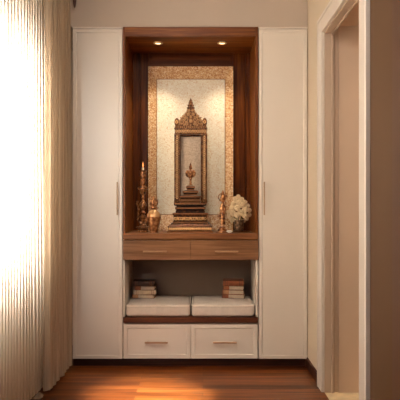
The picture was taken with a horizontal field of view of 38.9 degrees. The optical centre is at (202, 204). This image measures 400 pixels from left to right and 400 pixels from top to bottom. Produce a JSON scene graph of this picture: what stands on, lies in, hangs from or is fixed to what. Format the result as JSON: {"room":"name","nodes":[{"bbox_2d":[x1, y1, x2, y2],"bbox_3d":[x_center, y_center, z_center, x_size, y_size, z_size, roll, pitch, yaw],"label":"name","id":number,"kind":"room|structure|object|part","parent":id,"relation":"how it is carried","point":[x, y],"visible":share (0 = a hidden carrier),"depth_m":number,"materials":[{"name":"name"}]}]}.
{"room":"home prayer room","nodes":[
{"label":"home prayer room","id":0,"kind":"room"},
{"bbox_2d":[71,50,72,344],"bbox_3d":[-0.255,-0.232,4.660,2.191,2.750,0.080,0,0,0],"label":"wall","id":1,"kind":"structure","parent":0,"point":[71,50],"depth_m":4.62,"materials":[{"name":"paint"}]},
{"bbox_2d":[70,0,307,49],"bbox_3d":[-0.255,-1.433,4.316,1.990,0.346,0.607,0,0,0],"label":"wall","id":2,"kind":"structure","parent":0,"point":[86,13],"depth_m":4.01,"materials":[{"name":"paint"}]},
{"bbox_2d":[123,27,258,259],"bbox_3d":[-0.087,-0.434,4.229,0.956,1.645,0.542,0,0,0],"label":"alcove","id":3,"kind":"object","parent":2,"relation":"attached to","point":[181,46],"depth_m":4.42,"materials":[{"name":"brown wood"}]},
{"bbox_3d":[-0.557,-0.528,4.248,0.015,1.456,0.504,0,0,0],"label":"panel","id":4,"kind":"part","parent":3,"relation":"part of","materials":[{"name":"brown wood"}]},
{"bbox_2d":[136,170,148,231],"bbox_3d":[-0.444,-0.029,4.190,0.106,0.457,0.106,0,0,0],"label":"candlestick","id":5,"kind":"object","parent":3,"relation":"on","point":[142,227],"visible":0.98,"depth_m":4.17,"materials":[{"name":"brown metal"}]},
{"bbox_3d":[-0.444,0.016,4.190,0.053,0.257,0.053,0,0,0],"label":"stem","id":6,"kind":"part","parent":5,"relation":"part of","materials":[{"name":"brown metal"}]},
{"bbox_2d":[147,196,160,232],"bbox_3d":[-0.354,0.064,4.075,0.101,0.270,0.100,0,0,0],"label":"urn","id":7,"kind":"object","parent":3,"relation":"on","point":[153,216],"visible":1,"depth_m":4.05,"materials":[{"name":"brown metal"}]},
{"bbox_3d":[-0.326,0.317,3.996,0.474,0.138,0.024,0,0,0],"label":"drawer","id":8,"kind":"part","parent":3,"relation":"part of","materials":[{"name":"brown wood"}]},
{"bbox_2d":[167,98,212,232],"bbox_3d":[-0.092,-0.305,4.216,0.333,1.009,0.337,0,0,0],"label":"shrine","id":9,"kind":"object","parent":3,"relation":"on","point":[190,136],"visible":1,"depth_m":4.26,"materials":[{"name":"gold metal"}]},
{"bbox_3d":[-0.197,-0.618,4.265,0.036,0.078,0.039,0,0,0],"label":"knob","id":10,"kind":"part","parent":9,"relation":"part of","materials":[{"name":"gold metal"}]},
{"bbox_3d":[-0.195,-0.273,4.282,0.045,0.516,0.065,0,0,0],"label":"post","id":11,"kind":"part","parent":9,"relation":"part of","materials":[{"name":"gold metal"}]},
{"bbox_2d":[180,186,200,202],"bbox_3d":[-0.092,-0.079,4.210,0.161,0.129,0.161,0,0,0],"label":"pedestal","id":12,"kind":"object","parent":9,"relation":"on","point":[190,195],"visible":1,"depth_m":4.14,"materials":[{"name":"brown wood"}]},
{"bbox_2d":[185,163,195,184],"bbox_3d":[-0.090,-0.231,4.208,0.071,0.169,0.059,0,0,30],"label":"figurine","id":13,"kind":"object","parent":12,"relation":"on","point":[190,173],"visible":1,"depth_m":4.20,"materials":[{"name":"brown metal"}]},
{"bbox_3d":[-0.092,0.022,4.232,0.240,0.072,0.268,0,0,0],"label":"cornice","id":14,"kind":"part","parent":9,"relation":"part of","materials":[{"name":"brown wood"}]},
{"bbox_3d":[-0.092,-0.273,4.290,0.170,0.516,0.017,0,0,0],"label":"frame","id":15,"kind":"part","parent":9,"relation":"part of","materials":[{"name":"gold metal"}]},
{"bbox_3d":[-0.092,-0.651,4.281,0.240,0.154,0.058,0,0,0],"label":"crown","id":16,"kind":"part","parent":9,"relation":"part of","materials":[{"name":"gold metal"}]},
{"bbox_3d":[-0.092,-0.275,4.307,0.178,0.520,0.014,0,0,0],"label":"panel","id":17,"kind":"part","parent":9,"relation":"part of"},
{"bbox_3d":[0.010,-0.273,4.282,0.045,0.516,0.065,0,0,0],"label":"post","id":18,"kind":"part","parent":9,"relation":"part of","materials":[{"name":"gold metal"}]},
{"bbox_3d":[0.012,-0.618,4.265,0.036,0.078,0.039,0,0,0],"label":"knob","id":19,"kind":"part","parent":9,"relation":"part of","materials":[{"name":"gold metal"}]},
{"bbox_3d":[-0.090,-1.222,4.244,0.918,0.068,0.493,0,0,0],"label":"panel","id":20,"kind":"part","parent":3,"relation":"part of","materials":[{"name":"brown wood"}]},
{"bbox_3d":[-0.095,-0.438,4.416,0.659,1.274,0.042,0,0,0],"label":"mosaic panel","id":21,"kind":"part","parent":3,"relation":"part of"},
{"bbox_2d":[215,190,227,232],"bbox_3d":[0.140,0.044,4.110,0.102,0.310,0.102,0,0,0],"label":"statuette","id":22,"kind":"object","parent":3,"relation":"on","point":[221,216],"visible":0.98,"depth_m":4.09,"materials":[{"name":"brown metal"}]},
{"bbox_3d":[0.152,0.317,3.996,0.478,0.138,0.024,0,0,0],"label":"drawer","id":23,"kind":"part","parent":3,"relation":"part of","materials":[{"name":"brown wood"}]},
{"bbox_3d":[0.379,-0.528,4.248,0.020,1.456,0.504,0,0,0],"label":"panel","id":24,"kind":"part","parent":3,"relation":"part of","materials":[{"name":"brown wood"}]},
{"bbox_3d":[0.276,0.195,4.130,0.140,0.009,0.140,0,0,0],"label":"saucer","id":25,"kind":"object","parent":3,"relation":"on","visible":0},
{"bbox_2d":[234,220,243,231],"bbox_3d":[0.262,0.152,4.130,0.076,0.084,0.076,0,0,0],"label":"flower vase","id":26,"kind":"object","parent":25,"relation":"on","point":[238,224],"visible":0.98,"depth_m":4.10,"materials":[{"name":"grey metal"}]},
{"bbox_2d":[227,194,251,222],"bbox_3d":[0.264,0.047,4.141,0.182,0.246,0.155,0,0,0],"label":"flower bouquet","id":27,"kind":"object","parent":26,"relation":"in","point":[238,202],"visible":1,"depth_m":4.12,"materials":[{"name":"beige plant"}]},
{"bbox_3d":[-0.963,-1.429,3.144,0.168,0.115,1.689,0,0,0],"label":"curtain rod","id":28,"kind":"object","parent":2,"relation":"attached to","visible":0},
{"bbox_2d":[0,0,44,399],"bbox_3d":[-1.010,-0.153,2.964,0.023,2.557,1.235,0,0,2],"label":"sheer curtain","id":29,"kind":"object","parent":28,"relation":"hanging from","point":[22,22],"visible":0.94,"depth_m":3.12,"materials":[{"name":"white fabric"}]},
{"bbox_2d":[43,0,71,390],"bbox_3d":[-0.939,-0.153,3.677,0.063,2.557,0.559,0,0,0],"label":"linen curtain","id":30,"kind":"object","parent":28,"relation":"hanging from","point":[57,290],"visible":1,"depth_m":3.60,"materials":[{"name":"beige fabric"}]},
{"bbox_2d":[30,345,358,399],"bbox_3d":[0.200,1.173,1.860,3.100,0.060,5.520,0,0,0],"label":"floor","id":31,"kind":"structure","parent":0,"point":[78,382],"depth_m":3.61,"materials":[{"name":"brown wood"}]},
{"bbox_2d":[32,392,43,398],"bbox_3d":[-0.985,1.129,3.380,0.056,0.026,0.100,0,0,0],"label":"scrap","id":32,"kind":"object","parent":31,"relation":"on","point":[38,395],"visible":0.88,"depth_m":3.36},
{"bbox_2d":[72,27,123,358],"bbox_3d":[-0.745,-0.085,4.295,0.354,2.344,0.641,0,0,0],"label":"tall cabinet","id":33,"kind":"object","parent":31,"relation":"on","point":[98,239],"visible":0.97,"depth_m":4.00,"materials":[{"name":"beige paint"}]},
{"bbox_3d":[-0.745,-1.250,4.010,0.354,0.012,0.024,0,0,0],"label":"cornice","id":34,"kind":"part","parent":33,"relation":"part of","materials":[{"name":"beige paint"}]},
{"bbox_3d":[-0.603,-0.046,3.988,0.009,0.233,0.028,0,0,0],"label":"handle","id":35,"kind":"part","parent":33,"relation":"part of","materials":[{"name":"brown metal"}]},
{"bbox_2d":[73,358,304,365],"bbox_3d":[-0.092,1.115,4.045,1.660,0.055,0.030,0,0,0],"label":"baseboard","id":36,"kind":"structure","parent":31,"relation":"on","point":[76,362],"depth_m":4.03,"materials":[{"name":"brown wood"}]},
{"bbox_2d":[123,260,257,358],"bbox_3d":[-0.088,0.738,4.222,0.950,0.698,0.496,0,0,0],"label":"base cabinet","id":37,"kind":"object","parent":31,"relation":"on","point":[144,337],"visible":0.84,"depth_m":4.00,"materials":[{"name":"beige paint"}]},
{"bbox_3d":[-0.558,0.590,4.238,0.010,0.403,0.464,0,0,0],"label":"panel","id":38,"kind":"part","parent":37,"relation":"part of","materials":[{"name":"beige paint"}]},
{"bbox_3d":[-0.326,0.963,4.011,0.472,0.243,0.022,0,0,0],"label":"drawer","id":39,"kind":"part","parent":37,"relation":"part of","materials":[{"name":"beige paint"}]},
{"bbox_3d":[-0.328,0.967,3.988,0.162,0.011,0.028,0,0,0],"label":"handle","id":40,"kind":"part","parent":37,"relation":"part of","materials":[{"name":"metal"}]},
{"bbox_2d":[126,295,190,315],"bbox_3d":[-0.319,0.744,4.216,0.458,0.094,0.429,0,0,0],"label":"seat cushion","id":41,"kind":"object","parent":37,"relation":"on","point":[166,305],"visible":0.95,"depth_m":4.01,"materials":[{"name":"fabric"}]},
{"bbox_2d":[132,293,155,298],"bbox_3d":[-0.447,0.684,4.290,0.167,0.028,0.116,0,0,3],"label":"book","id":42,"kind":"object","parent":41,"relation":"on","point":[133,295],"visible":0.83,"depth_m":4.24,"materials":[{"name":"beige paper"}]},
{"bbox_2d":[134,288,156,294],"bbox_3d":[-0.436,0.654,4.293,0.169,0.033,0.120,0,0,-1],"label":"book","id":43,"kind":"object","parent":42,"relation":"on","point":[136,292],"visible":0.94,"depth_m":4.24,"materials":[{"name":"beige paper"}]},
{"bbox_2d":[134,284,155,289],"bbox_3d":[-0.435,0.622,4.290,0.152,0.031,0.116,0,0,2],"label":"book","id":44,"kind":"object","parent":43,"relation":"on","point":[135,287],"visible":0.82,"depth_m":4.24,"materials":[{"name":"beige paper"}]},
{"bbox_2d":[133,279,154,285],"bbox_3d":[-0.445,0.587,4.288,0.161,0.037,0.120,0,0,-1],"label":"book","id":45,"kind":"object","parent":44,"relation":"on","point":[136,282],"visible":1,"depth_m":4.23,"materials":[{"name":"brown paper"}]},
{"bbox_3d":[-0.090,0.590,4.455,0.928,0.403,0.030,0,0,0],"label":"panel","id":46,"kind":"part","parent":37,"relation":"part of","materials":[{"name":"brown wood"}]},
{"bbox_2d":[191,295,253,315],"bbox_3d":[0.141,0.744,4.216,0.447,0.094,0.429,0,0,0],"label":"seat cushion","id":47,"kind":"object","parent":37,"relation":"on","point":[216,305],"visible":0.97,"depth_m":4.00,"materials":[{"name":"fabric"}]},
{"bbox_2d":[222,292,245,298],"bbox_3d":[0.234,0.684,4.294,0.169,0.030,0.116,0,0,8],"label":"book","id":48,"kind":"object","parent":47,"relation":"on","point":[223,295],"visible":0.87,"depth_m":4.24,"materials":[{"name":"beige paper"}]},
{"bbox_2d":[223,290,243,294],"bbox_3d":[0.230,0.652,4.292,0.158,0.033,0.116,0,0,5],"label":"book","id":49,"kind":"object","parent":48,"relation":"on","point":[238,292],"visible":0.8,"depth_m":4.24,"materials":[{"name":"beige paper"}]},
{"bbox_2d":[223,286,243,289],"bbox_3d":[0.232,0.620,4.289,0.157,0.031,0.116,0,0,7],"label":"book","id":50,"kind":"object","parent":49,"relation":"on","point":[224,287],"visible":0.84,"depth_m":4.24,"materials":[{"name":"beige paper"}]},
{"bbox_2d":[223,278,243,285],"bbox_3d":[0.229,0.584,4.291,0.154,0.040,0.120,0,0,2],"label":"book","id":51,"kind":"object","parent":50,"relation":"on","point":[226,281],"visible":1,"depth_m":4.24,"materials":[{"name":"orange paper"}]},
{"bbox_3d":[0.150,0.963,4.011,0.472,0.243,0.022,0,0,0],"label":"drawer","id":52,"kind":"part","parent":37,"relation":"part of","materials":[{"name":"beige paint"}]},
{"bbox_3d":[0.153,0.967,3.988,0.166,0.011,0.028,0,0,0],"label":"handle","id":53,"kind":"part","parent":37,"relation":"part of","materials":[{"name":"metal"}]},
{"bbox_3d":[0.381,0.590,4.238,0.013,0.403,0.464,0,0,0],"label":"panel","id":54,"kind":"part","parent":37,"relation":"part of","materials":[{"name":"beige paint"}]},
{"bbox_2d":[257,27,307,358],"bbox_3d":[0.565,-0.085,4.295,0.346,2.344,0.641,0,0,0],"label":"tall cabinet","id":55,"kind":"object","parent":31,"relation":"on","point":[282,51],"visible":0.94,"depth_m":4.00,"materials":[{"name":"beige paint"}]},
{"bbox_3d":[0.431,-0.046,3.988,0.009,0.233,0.028,0,0,0],"label":"handle","id":56,"kind":"part","parent":55,"relation":"part of","materials":[{"name":"brown metal"}]},
{"bbox_3d":[0.565,-1.250,4.010,0.346,0.012,0.024,0,0,0],"label":"cornice","id":57,"kind":"part","parent":55,"relation":"part of","materials":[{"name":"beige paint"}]},
{"bbox_2d":[338,26,358,392],"bbox_3d":[1.288,-0.232,3.487,0.924,2.750,0.065,0,0,0],"label":"wall","id":58,"kind":"structure","parent":0,"point":[348,36],"depth_m":3.46,"materials":[{"name":"paint"}]},
{"bbox_2d":[307,0,391,399],"bbox_3d":[0.772,-0.232,1.860,0.062,2.750,5.520,0,0,0],"label":"wall","id":59,"kind":"structure","parent":0,"point":[380,10],"depth_m":2.42,"materials":[{"name":"brown paint"}]},
{"bbox_2d":[305,357,316,382],"bbox_3d":[0.734,1.110,3.804,0.014,0.066,0.448,0,0,0],"label":"baseboard","id":60,"kind":"structure","parent":59,"relation":"attached to","point":[308,364],"depth_m":3.80,"materials":[{"name":"brown wood"}]},
{"bbox_2d":[335,29,337,391],"bbox_3d":[0.815,-0.232,3.491,0.023,2.750,0.058,0,0,0],"label":"trim","id":61,"kind":"structure","parent":59,"relation":"attached to","point":[336,32],"depth_m":3.46,"materials":[{"name":"paint"}]},
{"bbox_2d":[317,0,364,399],"bbox_3d":[0.730,-0.007,3.056,0.022,2.302,1.048,0,0,0],"label":"trim","id":62,"kind":"structure","parent":59,"relation":"attached to","point":[333,7],"depth_m":3.46,"materials":[{"name":"white paint"}]},
{"bbox_2d":[324,0,358,392],"bbox_3d":[0.771,0.043,3.045,0.060,2.198,0.829,0,0,0],"label":"door frame","id":63,"kind":"structure","parent":59,"relation":"in","point":[329,34],"depth_m":3.45,"materials":[{"name":"paint"}]},
{"bbox_2d":[365,0,369,399],"bbox_3d":[0.731,-0.007,2.520,0.020,2.302,0.020,0,0,0],"label":"trim","id":64,"kind":"structure","parent":59,"relation":"attached to","point":[367,2],"depth_m":2.51,"materials":[{"name":"brown wood"}]},
{"bbox_2d":[392,0,399,399],"bbox_3d":[0.735,-0.231,0.642,0.012,2.749,3.085,0,0,0],"label":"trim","id":65,"kind":"structure","parent":59,"relation":"attached to","point":[395,3],"depth_m":2.14,"materials":[{"name":"brown wood"}]},
{"bbox_2d":[341,2,358,25],"bbox_3d":[1.276,-1.114,2.428,0.947,0.045,2.055,0,0,0],"label":"ceiling","id":66,"kind":"structure","parent":0,"point":[352,19],"depth_m":3.32,"materials":[{"name":"paint"}]}
]}

